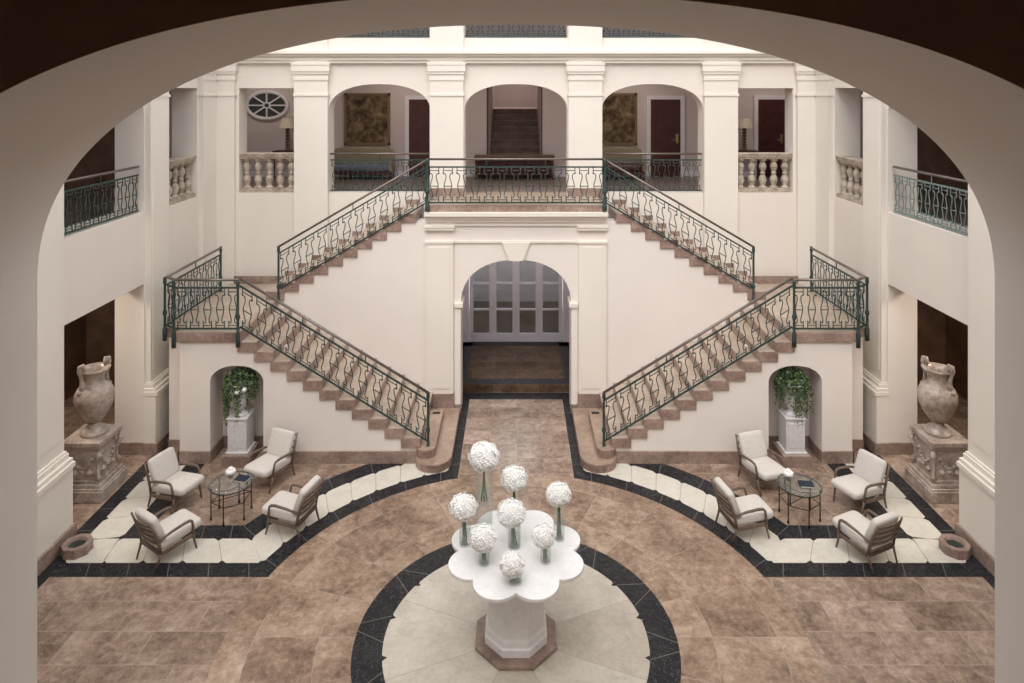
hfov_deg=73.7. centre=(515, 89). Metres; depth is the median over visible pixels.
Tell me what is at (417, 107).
door
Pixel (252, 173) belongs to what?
baseboard
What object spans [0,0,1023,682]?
wall
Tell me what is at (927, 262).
wall
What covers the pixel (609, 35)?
gallery railing
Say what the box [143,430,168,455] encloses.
trim
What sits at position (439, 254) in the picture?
trim
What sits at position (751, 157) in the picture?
stone balustrade
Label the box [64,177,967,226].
floor
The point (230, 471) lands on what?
flower pot
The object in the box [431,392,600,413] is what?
trim
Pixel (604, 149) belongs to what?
sofa
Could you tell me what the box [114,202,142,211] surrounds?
trim
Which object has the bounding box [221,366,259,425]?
potted plant
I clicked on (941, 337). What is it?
wall
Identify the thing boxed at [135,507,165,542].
cushion
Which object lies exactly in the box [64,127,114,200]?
wall
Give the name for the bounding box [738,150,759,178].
side table
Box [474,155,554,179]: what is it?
console table
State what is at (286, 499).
seat cushion
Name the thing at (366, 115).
tapestry
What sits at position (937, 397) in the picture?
urn
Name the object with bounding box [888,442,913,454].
baseboard
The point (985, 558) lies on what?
trim
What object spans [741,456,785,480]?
seat cushion
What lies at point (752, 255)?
stair railing
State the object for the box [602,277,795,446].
stair railing
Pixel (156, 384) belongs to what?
trim
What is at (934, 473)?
pedestal
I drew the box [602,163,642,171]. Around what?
seat cushion
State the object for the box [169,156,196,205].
stone balustrade
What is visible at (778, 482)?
side table
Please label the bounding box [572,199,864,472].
staircase
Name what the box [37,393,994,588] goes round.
trim
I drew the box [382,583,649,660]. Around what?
trim
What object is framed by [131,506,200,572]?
lounge chair
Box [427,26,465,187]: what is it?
trim
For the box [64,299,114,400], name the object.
wall
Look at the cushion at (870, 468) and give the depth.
10.23 m
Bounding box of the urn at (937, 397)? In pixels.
[917,355,958,438]
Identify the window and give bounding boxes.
[247,90,288,120]
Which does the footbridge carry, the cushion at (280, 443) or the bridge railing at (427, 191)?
the bridge railing at (427, 191)
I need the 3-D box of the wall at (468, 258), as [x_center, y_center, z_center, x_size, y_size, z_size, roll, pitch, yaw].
[0.000,4.265,13.325,3.460,3.870,0.450,0,0,0]
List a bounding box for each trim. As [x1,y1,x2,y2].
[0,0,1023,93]
[37,184,75,557]
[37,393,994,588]
[37,523,76,576]
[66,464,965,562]
[77,445,954,682]
[93,467,938,559]
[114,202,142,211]
[143,92,170,442]
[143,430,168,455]
[198,63,238,305]
[237,38,794,62]
[290,40,330,270]
[351,544,680,682]
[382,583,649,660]
[424,211,607,403]
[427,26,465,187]
[429,188,602,195]
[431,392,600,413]
[463,342,568,383]
[465,192,566,195]
[487,87,541,154]
[566,26,604,187]
[701,40,741,270]
[793,63,833,305]
[861,92,888,442]
[863,430,888,455]
[889,202,917,211]
[955,523,994,576]
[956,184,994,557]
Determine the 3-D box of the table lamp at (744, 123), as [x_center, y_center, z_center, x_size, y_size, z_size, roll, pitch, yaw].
[5.720,1.105,17.100,0.400,0.810,0.400,0,0,0]
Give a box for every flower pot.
[225,466,235,478]
[783,468,793,480]
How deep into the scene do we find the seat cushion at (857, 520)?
9.07 m
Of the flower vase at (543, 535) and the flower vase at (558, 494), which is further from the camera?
the flower vase at (558, 494)
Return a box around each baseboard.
[118,442,143,454]
[249,171,749,176]
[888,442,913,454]
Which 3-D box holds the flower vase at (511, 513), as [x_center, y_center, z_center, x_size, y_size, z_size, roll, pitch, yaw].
[-0.055,4.954,7.799,0.348,0.521,0.356,0,0,0]
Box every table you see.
[208,471,253,526]
[272,150,293,178]
[448,510,583,670]
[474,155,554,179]
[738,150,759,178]
[777,473,822,528]
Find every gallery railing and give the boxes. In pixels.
[346,27,429,36]
[465,25,566,36]
[602,27,685,36]
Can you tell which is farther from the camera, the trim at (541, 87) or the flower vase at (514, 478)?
the trim at (541, 87)
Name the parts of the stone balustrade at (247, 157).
rail, rail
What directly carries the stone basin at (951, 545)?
on the tiles at (262, 546)
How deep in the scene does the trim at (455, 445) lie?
8.91 m
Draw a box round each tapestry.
[344,93,389,144]
[602,93,636,144]
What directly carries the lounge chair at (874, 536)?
on the tiles at (262, 546)
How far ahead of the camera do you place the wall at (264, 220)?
14.30 m
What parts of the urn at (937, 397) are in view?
handle, handle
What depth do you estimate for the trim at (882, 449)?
11.59 m
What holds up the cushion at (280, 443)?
on the lounge chair at (280, 443)
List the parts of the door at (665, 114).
panel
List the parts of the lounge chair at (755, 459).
post, seat rail, armrest, leg, armrest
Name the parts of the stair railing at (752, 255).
handrail, newel post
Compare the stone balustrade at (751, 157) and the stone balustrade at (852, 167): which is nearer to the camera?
the stone balustrade at (852, 167)
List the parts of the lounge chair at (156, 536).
post, leg, seat rail, post, leg, armrest, armrest, seat rail, leg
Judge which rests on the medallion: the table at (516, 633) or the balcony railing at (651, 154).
the table at (516, 633)
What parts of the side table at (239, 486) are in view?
leg, leg, leg, leg, leg, leg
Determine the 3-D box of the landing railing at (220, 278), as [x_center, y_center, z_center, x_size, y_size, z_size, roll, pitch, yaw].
[-5.723,3.697,12.239,1.124,1.140,2.692,0,0,-29]
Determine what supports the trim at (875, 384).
attached to the wall at (927, 262)
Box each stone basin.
[61,534,92,559]
[939,534,970,559]
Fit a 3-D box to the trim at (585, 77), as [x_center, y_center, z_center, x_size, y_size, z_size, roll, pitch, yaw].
[1.445,-0.650,14.223,0.810,5.700,0.155,0,0,0]
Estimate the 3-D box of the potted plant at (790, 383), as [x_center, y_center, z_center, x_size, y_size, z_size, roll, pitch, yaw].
[4.633,5.112,11.436,0.650,0.970,0.492,0,0,-18]
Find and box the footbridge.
[429,196,602,211]
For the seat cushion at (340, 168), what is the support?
on the sofa at (340, 168)
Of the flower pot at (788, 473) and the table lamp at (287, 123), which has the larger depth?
the table lamp at (287, 123)
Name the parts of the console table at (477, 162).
leg, panel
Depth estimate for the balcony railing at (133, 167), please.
10.50 m
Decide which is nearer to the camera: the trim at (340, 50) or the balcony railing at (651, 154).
the trim at (340, 50)
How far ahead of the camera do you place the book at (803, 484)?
9.85 m
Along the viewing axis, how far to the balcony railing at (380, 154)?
14.34 m
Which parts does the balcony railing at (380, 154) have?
handrail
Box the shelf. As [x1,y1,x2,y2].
[477,172,551,174]
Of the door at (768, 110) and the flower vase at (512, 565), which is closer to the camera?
the flower vase at (512, 565)
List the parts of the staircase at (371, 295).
baseboard, skirting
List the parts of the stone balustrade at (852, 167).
rail, rail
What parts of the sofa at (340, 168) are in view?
seat frame, backrest, armrest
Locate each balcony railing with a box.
[64,166,139,234]
[330,153,429,190]
[602,153,701,190]
[892,166,967,234]
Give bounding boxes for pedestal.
[64,424,126,502]
[221,408,258,467]
[773,408,810,467]
[905,424,967,502]
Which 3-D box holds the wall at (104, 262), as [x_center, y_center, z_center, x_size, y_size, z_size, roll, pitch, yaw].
[-6.580,1.350,7.925,0.500,9.700,12.750,0,0,0]
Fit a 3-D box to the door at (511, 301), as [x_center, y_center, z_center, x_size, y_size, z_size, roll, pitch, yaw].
[0.000,4.370,16.410,2.540,3.340,0.100,0,0,0]
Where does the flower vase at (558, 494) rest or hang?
on the table at (516, 633)
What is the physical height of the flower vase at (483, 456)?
0.971 m
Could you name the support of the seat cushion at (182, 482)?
on the lounge chair at (166, 477)
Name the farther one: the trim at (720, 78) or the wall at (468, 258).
the trim at (720, 78)
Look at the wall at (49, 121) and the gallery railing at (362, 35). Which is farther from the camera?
the gallery railing at (362, 35)
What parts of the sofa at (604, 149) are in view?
backrest, seat frame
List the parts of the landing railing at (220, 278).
newel post, newel post, handrail, handrail, newel post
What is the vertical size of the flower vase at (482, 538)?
0.415 m
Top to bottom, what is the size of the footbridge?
0.124 m
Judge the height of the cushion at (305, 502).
0.387 m
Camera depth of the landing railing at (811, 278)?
11.45 m
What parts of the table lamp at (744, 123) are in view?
lamp shade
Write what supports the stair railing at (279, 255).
on the staircase at (371, 295)
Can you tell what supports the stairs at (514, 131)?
attached to the wall at (509, 96)
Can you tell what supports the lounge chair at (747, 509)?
on the tiles at (262, 546)
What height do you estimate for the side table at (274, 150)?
0.700 m
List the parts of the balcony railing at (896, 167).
handrail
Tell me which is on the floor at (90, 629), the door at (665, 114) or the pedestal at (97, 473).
the pedestal at (97, 473)
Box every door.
[405,95,429,176]
[463,260,568,341]
[646,95,684,176]
[753,95,784,176]
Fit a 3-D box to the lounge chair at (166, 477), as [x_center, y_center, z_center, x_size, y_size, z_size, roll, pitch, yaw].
[-5.131,5.852,10.270,0.754,0.698,0.551,0,0,20]
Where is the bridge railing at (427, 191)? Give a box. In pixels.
[425,158,606,211]
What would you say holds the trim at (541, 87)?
attached to the wall at (262, 136)
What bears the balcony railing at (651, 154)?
attached to the wall at (264, 220)
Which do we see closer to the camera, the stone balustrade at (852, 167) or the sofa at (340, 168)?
the stone balustrade at (852, 167)
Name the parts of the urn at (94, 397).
handle, handle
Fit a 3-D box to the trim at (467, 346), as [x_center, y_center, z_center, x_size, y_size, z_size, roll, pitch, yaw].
[0.000,6.039,15.200,2.500,0.001,2.360,0,0,0]
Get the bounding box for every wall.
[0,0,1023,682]
[64,78,197,441]
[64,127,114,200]
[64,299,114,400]
[169,25,862,170]
[236,26,795,275]
[426,226,605,408]
[469,278,562,310]
[489,84,540,154]
[834,78,967,441]
[917,127,967,200]
[917,299,967,400]
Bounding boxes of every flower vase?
[448,492,478,542]
[467,521,497,561]
[468,440,499,501]
[496,497,525,545]
[498,550,524,580]
[500,464,527,501]
[530,522,556,559]
[546,481,571,537]
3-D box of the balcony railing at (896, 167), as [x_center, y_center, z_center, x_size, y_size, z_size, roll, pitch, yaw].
[6.400,1.667,10.510,0.054,0.774,2.100,0,0,0]
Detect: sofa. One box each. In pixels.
[334,147,394,179]
[602,147,645,179]
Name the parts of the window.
pane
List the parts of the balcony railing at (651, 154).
handrail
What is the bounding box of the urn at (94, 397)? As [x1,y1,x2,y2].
[73,355,114,438]
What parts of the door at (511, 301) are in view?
pane, pane, pane, pane, pane, pane, pane, pane, pane, pane, pane, pane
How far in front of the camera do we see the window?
17.37 m
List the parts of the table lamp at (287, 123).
lamp shade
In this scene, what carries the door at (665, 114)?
in the wall at (262, 136)
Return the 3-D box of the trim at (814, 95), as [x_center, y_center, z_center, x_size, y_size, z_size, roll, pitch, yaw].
[6.067,1.350,13.922,0.525,9.700,0.755,0,0,0]
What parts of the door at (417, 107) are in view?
panel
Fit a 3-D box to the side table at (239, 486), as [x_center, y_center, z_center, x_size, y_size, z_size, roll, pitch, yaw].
[-4.160,5.961,9.980,0.630,0.472,0.630,0,0,0]
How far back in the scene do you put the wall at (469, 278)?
19.09 m
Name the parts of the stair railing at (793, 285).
newel post, handrail, newel post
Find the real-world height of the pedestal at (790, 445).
0.780 m
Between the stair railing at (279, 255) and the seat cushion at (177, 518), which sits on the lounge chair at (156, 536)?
the seat cushion at (177, 518)
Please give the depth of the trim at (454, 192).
14.17 m
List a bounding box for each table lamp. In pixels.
[279,118,293,150]
[738,118,752,150]
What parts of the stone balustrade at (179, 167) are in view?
rail, rail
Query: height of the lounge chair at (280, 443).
0.698 m
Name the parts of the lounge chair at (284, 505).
seat rail, armrest, leg, post, armrest, seat rail, leg, post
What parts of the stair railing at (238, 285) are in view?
newel post, handrail, newel post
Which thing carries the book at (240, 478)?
on the side table at (239, 486)
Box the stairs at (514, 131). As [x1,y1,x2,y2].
[490,109,539,154]
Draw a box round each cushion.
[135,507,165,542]
[141,509,200,550]
[147,447,178,485]
[152,471,203,495]
[244,453,290,477]
[262,491,314,522]
[267,427,294,457]
[292,475,320,515]
[334,163,388,171]
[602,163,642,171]
[714,477,740,518]
[719,494,773,525]
[738,430,767,459]
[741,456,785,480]
[831,473,882,499]
[832,510,892,551]
[854,449,886,486]
[864,511,898,543]
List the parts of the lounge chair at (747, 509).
post, leg, seat rail, post, leg, armrest, armrest, seat rail, leg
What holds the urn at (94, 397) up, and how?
on the pedestal at (97, 473)
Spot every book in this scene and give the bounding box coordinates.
[233,474,250,483]
[798,480,814,488]
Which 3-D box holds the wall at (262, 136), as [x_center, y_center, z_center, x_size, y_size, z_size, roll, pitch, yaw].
[0.000,-0.645,17.500,18.400,5.710,0.200,0,0,0]
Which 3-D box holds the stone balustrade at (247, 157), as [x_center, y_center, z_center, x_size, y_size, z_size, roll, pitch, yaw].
[-5.215,1.740,14.440,1.170,0.820,0.270,0,0,0]
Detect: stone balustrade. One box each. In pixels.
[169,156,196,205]
[239,152,293,191]
[738,152,792,191]
[835,156,862,205]
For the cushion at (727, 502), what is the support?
on the lounge chair at (747, 509)
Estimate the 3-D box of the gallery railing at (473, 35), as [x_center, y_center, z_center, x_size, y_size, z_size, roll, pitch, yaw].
[0.000,-1.543,14.400,2.140,0.834,0.054,0,0,0]
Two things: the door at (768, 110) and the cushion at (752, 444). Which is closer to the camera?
the cushion at (752, 444)
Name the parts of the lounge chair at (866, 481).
armrest, leg, armrest, seat rail, post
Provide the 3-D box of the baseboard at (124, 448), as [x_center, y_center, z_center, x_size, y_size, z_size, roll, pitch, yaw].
[-6.565,6.100,12.950,0.530,0.200,2.700,0,0,0]
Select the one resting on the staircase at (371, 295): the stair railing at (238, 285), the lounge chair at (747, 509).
the stair railing at (238, 285)
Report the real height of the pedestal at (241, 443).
0.780 m
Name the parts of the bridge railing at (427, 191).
newel post, handrail, newel post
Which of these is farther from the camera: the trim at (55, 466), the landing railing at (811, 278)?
the landing railing at (811, 278)
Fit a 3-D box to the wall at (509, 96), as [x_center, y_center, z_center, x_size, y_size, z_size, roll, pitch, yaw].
[-0.030,0.155,20.350,1.540,4.110,5.500,0,0,0]
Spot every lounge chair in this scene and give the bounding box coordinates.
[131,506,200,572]
[144,447,203,511]
[244,427,297,493]
[262,475,323,541]
[710,477,773,544]
[735,430,786,496]
[831,449,889,513]
[832,509,902,574]
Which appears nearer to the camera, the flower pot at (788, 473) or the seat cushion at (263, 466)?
the flower pot at (788, 473)
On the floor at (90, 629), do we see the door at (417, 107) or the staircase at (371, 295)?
the staircase at (371, 295)
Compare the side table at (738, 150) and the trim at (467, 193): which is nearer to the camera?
the trim at (467, 193)
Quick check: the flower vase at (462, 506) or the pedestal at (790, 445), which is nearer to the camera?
the flower vase at (462, 506)
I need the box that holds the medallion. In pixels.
[382,564,649,682]
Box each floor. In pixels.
[37,386,994,682]
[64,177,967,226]
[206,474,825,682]
[463,311,568,391]
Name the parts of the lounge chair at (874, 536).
seat rail, armrest, leg, post, armrest, seat rail, leg, post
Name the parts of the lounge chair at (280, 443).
armrest, leg, armrest, seat rail, post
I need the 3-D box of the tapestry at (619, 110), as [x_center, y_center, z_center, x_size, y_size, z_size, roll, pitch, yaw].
[2.550,0.740,17.367,1.060,1.320,0.055,0,0,0]
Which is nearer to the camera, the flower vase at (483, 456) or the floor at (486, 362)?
the flower vase at (483, 456)
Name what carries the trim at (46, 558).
attached to the wall at (104, 262)
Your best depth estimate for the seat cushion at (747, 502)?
9.46 m
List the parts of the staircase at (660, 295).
skirting, baseboard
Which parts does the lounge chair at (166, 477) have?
post, seat rail, armrest, leg, armrest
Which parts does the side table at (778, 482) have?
leg, leg, leg, leg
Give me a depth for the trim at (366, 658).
8.04 m
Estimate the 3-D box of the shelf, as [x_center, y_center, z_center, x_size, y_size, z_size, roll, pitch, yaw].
[-0.040,2.075,16.950,1.880,0.030,0.340,0,0,0]
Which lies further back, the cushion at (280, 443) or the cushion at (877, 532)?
the cushion at (280, 443)
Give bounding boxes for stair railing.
[236,277,429,446]
[277,160,425,299]
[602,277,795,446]
[606,160,754,299]
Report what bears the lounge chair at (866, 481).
on the floor at (90, 629)
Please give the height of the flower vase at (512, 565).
0.296 m
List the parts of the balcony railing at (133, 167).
handrail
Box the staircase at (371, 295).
[167,199,459,472]
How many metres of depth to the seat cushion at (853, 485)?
10.07 m
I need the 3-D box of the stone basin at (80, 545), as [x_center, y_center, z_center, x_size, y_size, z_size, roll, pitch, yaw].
[-5.895,6.133,9.170,0.351,0.126,0.351,0,0,0]
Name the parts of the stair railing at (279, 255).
newel post, handrail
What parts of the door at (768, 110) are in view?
panel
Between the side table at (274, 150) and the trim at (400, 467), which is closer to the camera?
the trim at (400, 467)
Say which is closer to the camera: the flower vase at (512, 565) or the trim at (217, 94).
the flower vase at (512, 565)
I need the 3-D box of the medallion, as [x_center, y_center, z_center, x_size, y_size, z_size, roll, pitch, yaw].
[0.000,6.199,7.735,2.980,0.001,2.980,0,0,0]
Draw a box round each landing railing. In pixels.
[163,246,239,348]
[792,246,868,348]
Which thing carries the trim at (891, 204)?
attached to the wall at (927, 262)
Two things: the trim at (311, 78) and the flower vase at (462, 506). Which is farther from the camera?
the trim at (311, 78)
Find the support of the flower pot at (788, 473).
on the side table at (778, 482)
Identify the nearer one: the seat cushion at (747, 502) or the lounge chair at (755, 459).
the seat cushion at (747, 502)
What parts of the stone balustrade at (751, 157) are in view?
rail, rail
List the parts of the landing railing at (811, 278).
newel post, handrail, handrail, newel post, newel post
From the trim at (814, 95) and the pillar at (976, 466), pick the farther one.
the trim at (814, 95)
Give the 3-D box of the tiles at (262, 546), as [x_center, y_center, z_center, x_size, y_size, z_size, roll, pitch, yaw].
[0.000,6.196,10.271,11.880,0.001,2.651,0,0,0]
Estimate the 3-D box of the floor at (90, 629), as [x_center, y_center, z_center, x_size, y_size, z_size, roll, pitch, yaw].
[0.000,6.350,8.500,18.800,0.300,23.000,0,0,0]
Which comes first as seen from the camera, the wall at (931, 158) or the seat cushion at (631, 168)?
the wall at (931, 158)

